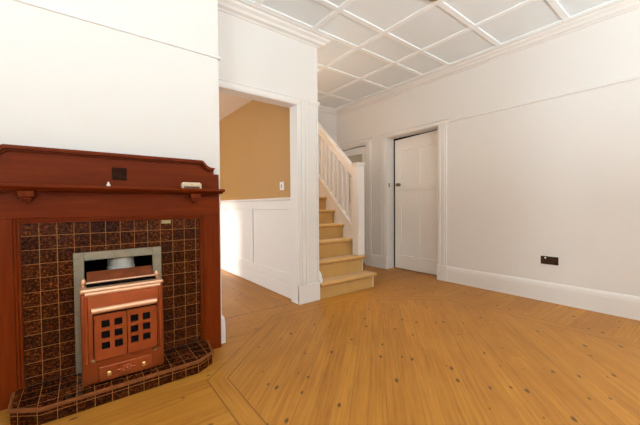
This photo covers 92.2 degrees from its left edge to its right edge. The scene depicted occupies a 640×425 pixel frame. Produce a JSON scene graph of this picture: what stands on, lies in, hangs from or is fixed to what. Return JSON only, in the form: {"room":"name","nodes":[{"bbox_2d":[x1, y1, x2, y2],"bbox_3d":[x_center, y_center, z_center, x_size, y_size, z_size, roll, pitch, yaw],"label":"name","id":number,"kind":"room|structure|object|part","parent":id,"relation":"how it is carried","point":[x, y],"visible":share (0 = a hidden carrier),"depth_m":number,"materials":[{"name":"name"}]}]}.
{"room":"living room","nodes":[
{"label":"living room","id":0,"kind":"room"},
{"bbox_2d":[0,0,221,386],"bbox_3d":[-1.330,-0.405,2.011,1.227,2.740,0.380,-1,2,-38],"label":"wall","id":1,"kind":"structure","parent":0,"point":[67,82],"depth_m":1.84,"materials":[{"name":"white paint"}]},
{"bbox_2d":[0,144,224,410],"bbox_3d":[-1.165,0.312,1.808,1.200,1.313,0.160,-1,2,-38],"label":"fireplace surround","id":2,"kind":"object","parent":1,"relation":"attached to","point":[56,204],"visible":0.99,"depth_m":1.70,"materials":[{"name":"brown wood"}]},
{"bbox_3d":[-1.184,-0.308,1.810,1.124,0.073,0.036,-1,2,-38],"label":"moulding","id":3,"kind":"part","parent":2,"relation":"part of","materials":[{"name":"brown wood"}]},
{"bbox_3d":[-1.171,0.457,1.844,0.935,0.868,0.031,-1,2,-38],"label":"moulding","id":4,"kind":"part","parent":2,"relation":"part of","materials":[{"name":"brown wood"}]},
{"bbox_2d":[0,183,224,193],"bbox_3d":[-1.162,-0.133,1.802,1.186,0.032,0.160,-1,2,-38],"label":"shelf","id":5,"kind":"object","parent":2,"relation":"attached to","point":[5,188],"depth_m":1.70,"materials":[{"name":"brown wood"}]},
{"bbox_3d":[-1.189,-0.229,1.825,0.074,0.074,0.007,-1,2,-38],"label":"carved panel","id":6,"kind":"part","parent":2,"relation":"part of","materials":[{"name":"brown wood"}]},
{"bbox_3d":[-0.989,0.059,1.979,0.055,0.023,0.002,-1,2,-38],"label":"maker plate","id":7,"kind":"part","parent":2,"relation":"part of","materials":[{"name":"gold metal"}]},
{"bbox_2d":[181,182,201,188],"bbox_3d":[-0.842,-0.176,2.015,0.123,0.040,0.036,-1,2,-38],"label":"trinket box","id":8,"kind":"object","parent":2,"relation":"on","point":[183,184],"visible":0.94,"depth_m":2.00,"materials":[{"name":"beige ceramic"}]},
{"bbox_2d":[14,0,220,60],"bbox_3d":[0.840,-1.093,0.568,5.465,0.024,5.300,-1,2,-38],"label":"trim","id":9,"kind":"structure","parent":1,"relation":"attached to","point":[32,3],"depth_m":1.82,"materials":[{"name":"white paint"}]},
{"bbox_2d":[221,315,225,343],"bbox_3d":[-0.835,0.853,2.403,0.048,0.200,0.398,-1,2,-38],"label":"baseboard","id":10,"kind":"structure","parent":1,"relation":"attached to","point":[223,333],"depth_m":2.25,"materials":[{"name":"white wood"}]},
{"bbox_2d":[219,93,251,120],"bbox_3d":[-2.665,-1.511,3.628,3.310,0.120,3.600,-1,2,-38],"label":"ceiling","id":11,"kind":"structure","parent":0,"point":[228,104],"depth_m":4.17,"materials":[{"name":"beige paint"}]},
{"bbox_2d":[219,100,289,200],"bbox_3d":[-1.234,-0.464,4.675,0.194,2.740,3.480,-1,2,-38],"label":"wall","id":12,"kind":"structure","parent":0,"point":[254,139],"depth_m":3.98,"materials":[{"name":"paint"}]},
{"bbox_2d":[220,197,290,283],"bbox_3d":[-1.320,0.281,4.617,0.040,0.935,3.465,-1,2,-38],"label":"wainscoting","id":13,"kind":"structure","parent":12,"relation":"attached to","point":[255,233],"depth_m":3.90,"materials":[{"name":"white wood"}]},
{"bbox_2d":[221,258,290,298],"bbox_3d":[-1.325,0.828,4.645,0.034,0.159,3.430,-1,2,-38],"label":"baseboard","id":14,"kind":"structure","parent":12,"relation":"attached to","point":[281,287],"depth_m":3.89,"materials":[{"name":"white wood"}]},
{"bbox_2d":[280,182,283,189],"bbox_3d":[-0.430,-0.298,3.466,0.014,0.094,0.084,-1,2,-38],"label":"light switch","id":15,"kind":"object","parent":12,"relation":"attached to","point":[281,183],"visible":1,"depth_m":3.45,"materials":[{"name":"white plastic"}]},
{"bbox_2d":[218,10,318,284],"bbox_3d":[-1.516,-0.407,2.184,3.684,2.740,0.120,-1,2,-38],"label":"wall","id":16,"kind":"structure","parent":0,"point":[252,54],"depth_m":2.96,"materials":[{"name":"white paint"}]},
{"bbox_2d":[219,77,319,304],"bbox_3d":[-0.557,-0.108,3.022,1.194,2.092,0.332,-1,2,-38],"label":"trim","id":17,"kind":"structure","parent":16,"relation":"attached to","point":[301,293],"depth_m":3.12,"materials":[{"name":"white wood"}]},
{"bbox_2d":[217,0,333,50],"bbox_3d":[0.674,-1.719,0.763,5.465,0.084,5.830,-1,2,-38],"label":"trim","id":18,"kind":"structure","parent":16,"relation":"attached to","point":[243,10],"depth_m":2.84,"materials":[{"name":"white paint"}]},
{"bbox_2d":[0,263,639,424],"bbox_3d":[-0.185,1.016,2.085,5.915,0.120,9.200,-1,2,-38],"label":"floor","id":19,"kind":"structure","parent":0,"point":[411,347],"depth_m":1.91,"materials":[{"name":"brown wood"}]},
{"bbox_2d":[7,340,213,424],"bbox_3d":[-1.085,0.931,1.742,0.972,0.078,0.281,-1,2,-38],"label":"tiled hearth","id":20,"kind":"object","parent":19,"relation":"on","point":[42,403],"visible":0.96,"depth_m":1.59,"materials":[{"name":"brown tile"}]},
{"bbox_2d":[73,246,163,386],"bbox_3d":[-1.219,0.554,1.880,0.436,0.670,0.629,-1,2,-38],"label":"stove","id":21,"kind":"object","parent":20,"relation":"on","point":[118,304],"visible":1,"depth_m":1.69,"materials":[{"name":"metal"}]},
{"bbox_3d":[-1.253,0.370,1.629,0.024,0.042,0.030,-1,2,-38],"label":"hinge post","id":22,"kind":"part","parent":21,"relation":"part of","materials":[{"name":"orange metal"}]},
{"bbox_3d":[-1.095,0.642,1.614,0.140,0.233,0.012,-1,2,-38],"label":"door","id":23,"kind":"part","parent":21,"relation":"part of","materials":[{"name":"orange metal"}]},
{"bbox_3d":[-1.110,0.373,1.727,0.322,0.012,0.012,-1,2,-38],"label":"flap rod","id":24,"kind":"part","parent":21,"relation":"part of","materials":[{"name":"orange metal"}]},
{"bbox_3d":[-1.101,0.401,1.722,0.385,0.026,0.140,-1,2,-38],"label":"rail","id":25,"kind":"part","parent":21,"relation":"part of","materials":[{"name":"orange metal"}]},
{"bbox_3d":[-1.055,0.588,1.669,0.345,0.366,0.020,-1,2,-38],"label":"plate","id":26,"kind":"part","parent":21,"relation":"part of","materials":[{"name":"orange metal"}]},
{"bbox_3d":[-1.053,0.843,1.678,0.243,0.078,0.014,-1,2,-38],"label":"drawer","id":27,"kind":"part","parent":21,"relation":"part of","materials":[{"name":"orange metal"}]},
{"bbox_3d":[-0.981,0.639,1.702,0.140,0.233,0.012,-1,2,-38],"label":"door","id":28,"kind":"part","parent":21,"relation":"part of","materials":[{"name":"orange metal"}]},
{"bbox_2d":[318,122,376,299],"bbox_3d":[-0.192,-0.346,4.203,0.872,2.509,1.798,-1,2,-38],"label":"staircase","id":29,"kind":"structure","parent":19,"relation":"on","point":[341,236],"depth_m":3.93,"materials":[{"name":"wood"}]},
{"bbox_3d":[0.128,-1.014,4.392,0.070,1.185,1.078,-1,2,-38],"label":"handrail","id":30,"kind":"part","parent":29,"relation":"part of","materials":[{"name":"white wood"}]},
{"bbox_3d":[0.490,-0.035,3.937,0.110,1.150,0.110,-1,2,-38],"label":"newel post","id":31,"kind":"part","parent":29,"relation":"part of","materials":[{"name":"white wood"}]},
{"bbox_2d":[318,112,336,197],"bbox_3d":[-0.422,-0.482,5.238,1.781,2.740,0.120,-1,2,-38],"label":"wall","id":32,"kind":"structure","parent":0,"point":[328,122],"depth_m":5.60,"materials":[{"name":"white paint"}]},
{"bbox_2d":[394,130,434,265],"bbox_3d":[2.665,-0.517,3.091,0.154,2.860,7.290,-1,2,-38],"label":"door frame","id":33,"kind":"structure","parent":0,"point":[433,130],"depth_m":5.00,"materials":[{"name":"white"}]},
{"bbox_2d":[253,0,609,108],"bbox_3d":[0.356,-1.831,1.287,5.845,0.120,7.290,-1,2,-38],"label":"ceiling","id":34,"kind":"structure","parent":0,"point":[435,24],"depth_m":3.06,"materials":[{"name":"paint"}]},
{"bbox_2d":[242,0,620,109],"bbox_3d":[0.301,-1.762,1.246,5.465,0.015,7.050,-1,2,-38],"label":"trim","id":35,"kind":"structure","parent":34,"relation":"attached to","point":[554,4],"depth_m":3.08,"materials":[{"name":"white paint"}]},
{"bbox_2d":[337,8,639,296],"bbox_3d":[2.539,-0.454,2.995,0.165,2.740,7.290,-1,2,-38],"label":"wall","id":36,"kind":"structure","parent":0,"point":[559,177],"depth_m":3.19,"materials":[{"name":"white paint"}]},
{"bbox_2d":[336,137,371,265],"bbox_3d":[0.579,-0.182,5.383,0.030,2.120,0.879,-1,2,-38],"label":"trim","id":37,"kind":"structure","parent":36,"relation":"attached to","point":[368,186],"depth_m":5.10,"materials":[{"name":"white wood"}]},
{"bbox_2d":[343,146,365,262],"bbox_3d":[0.618,-0.130,5.446,0.036,1.988,0.620,-1,2,-38],"label":"door","id":38,"kind":"structure","parent":36,"relation":"in","point":[355,155],"depth_m":5.34,"materials":[{"name":"white paint"}]},
{"bbox_3d":[0.614,-0.591,5.434,0.008,0.835,0.390,-1,2,-38],"label":"glass","id":39,"kind":"part","parent":38,"relation":"part of","materials":[{"name":"beige glass"}]},
{"bbox_2d":[371,254,379,267],"bbox_3d":[0.907,0.784,4.999,0.018,0.200,0.175,-1,2,-38],"label":"baseboard","id":40,"kind":"structure","parent":36,"relation":"attached to","point":[375,258],"depth_m":5.00,"materials":[{"name":"white wood"}]},
{"bbox_2d":[389,130,437,274],"bbox_3d":[1.401,-0.138,4.534,0.161,2.032,0.860,-1,2,-38],"label":"door","id":41,"kind":"structure","parent":36,"relation":"in","point":[416,157],"depth_m":4.56,"materials":[{"name":"white paint"}]},
{"bbox_2d":[378,118,448,280],"bbox_3d":[1.298,-0.167,4.452,0.030,2.120,1.185,-1,2,-38],"label":"trim","id":42,"kind":"structure","parent":36,"relation":"attached to","point":[442,123],"depth_m":4.08,"materials":[{"name":"white wood"}]},
{"bbox_2d":[318,0,639,115],"bbox_3d":[1.952,-1.767,2.520,1.295,0.084,7.050,-1,2,-38],"label":"trim","id":43,"kind":"structure","parent":36,"relation":"attached to","point":[623,6],"depth_m":3.36,"materials":[{"name":"white paint"}]},
{"bbox_2d":[447,266,639,320],"bbox_3d":[3.145,0.832,2.100,0.018,0.200,4.860,-1,2,-38],"label":"baseboard","id":44,"kind":"structure","parent":36,"relation":"attached to","point":[616,304],"depth_m":3.11,"materials":[{"name":"white wood"}]},
{"bbox_2d":[448,75,639,122],"bbox_3d":[3.132,-1.142,2.058,0.014,0.024,4.860,-1,2,-38],"label":"trim","id":45,"kind":"structure","parent":36,"relation":"attached to","point":[635,77],"depth_m":3.08,"materials":[{"name":"white paint"}]},
{"bbox_2d":[541,256,558,265],"bbox_3d":[2.338,0.490,3.139,0.012,0.082,0.151,-1,2,-38],"label":"wall socket","id":46,"kind":"object","parent":36,"relation":"attached to","point":[549,260],"visible":1,"depth_m":3.13,"materials":[{"name":"black plastic"}]}
]}

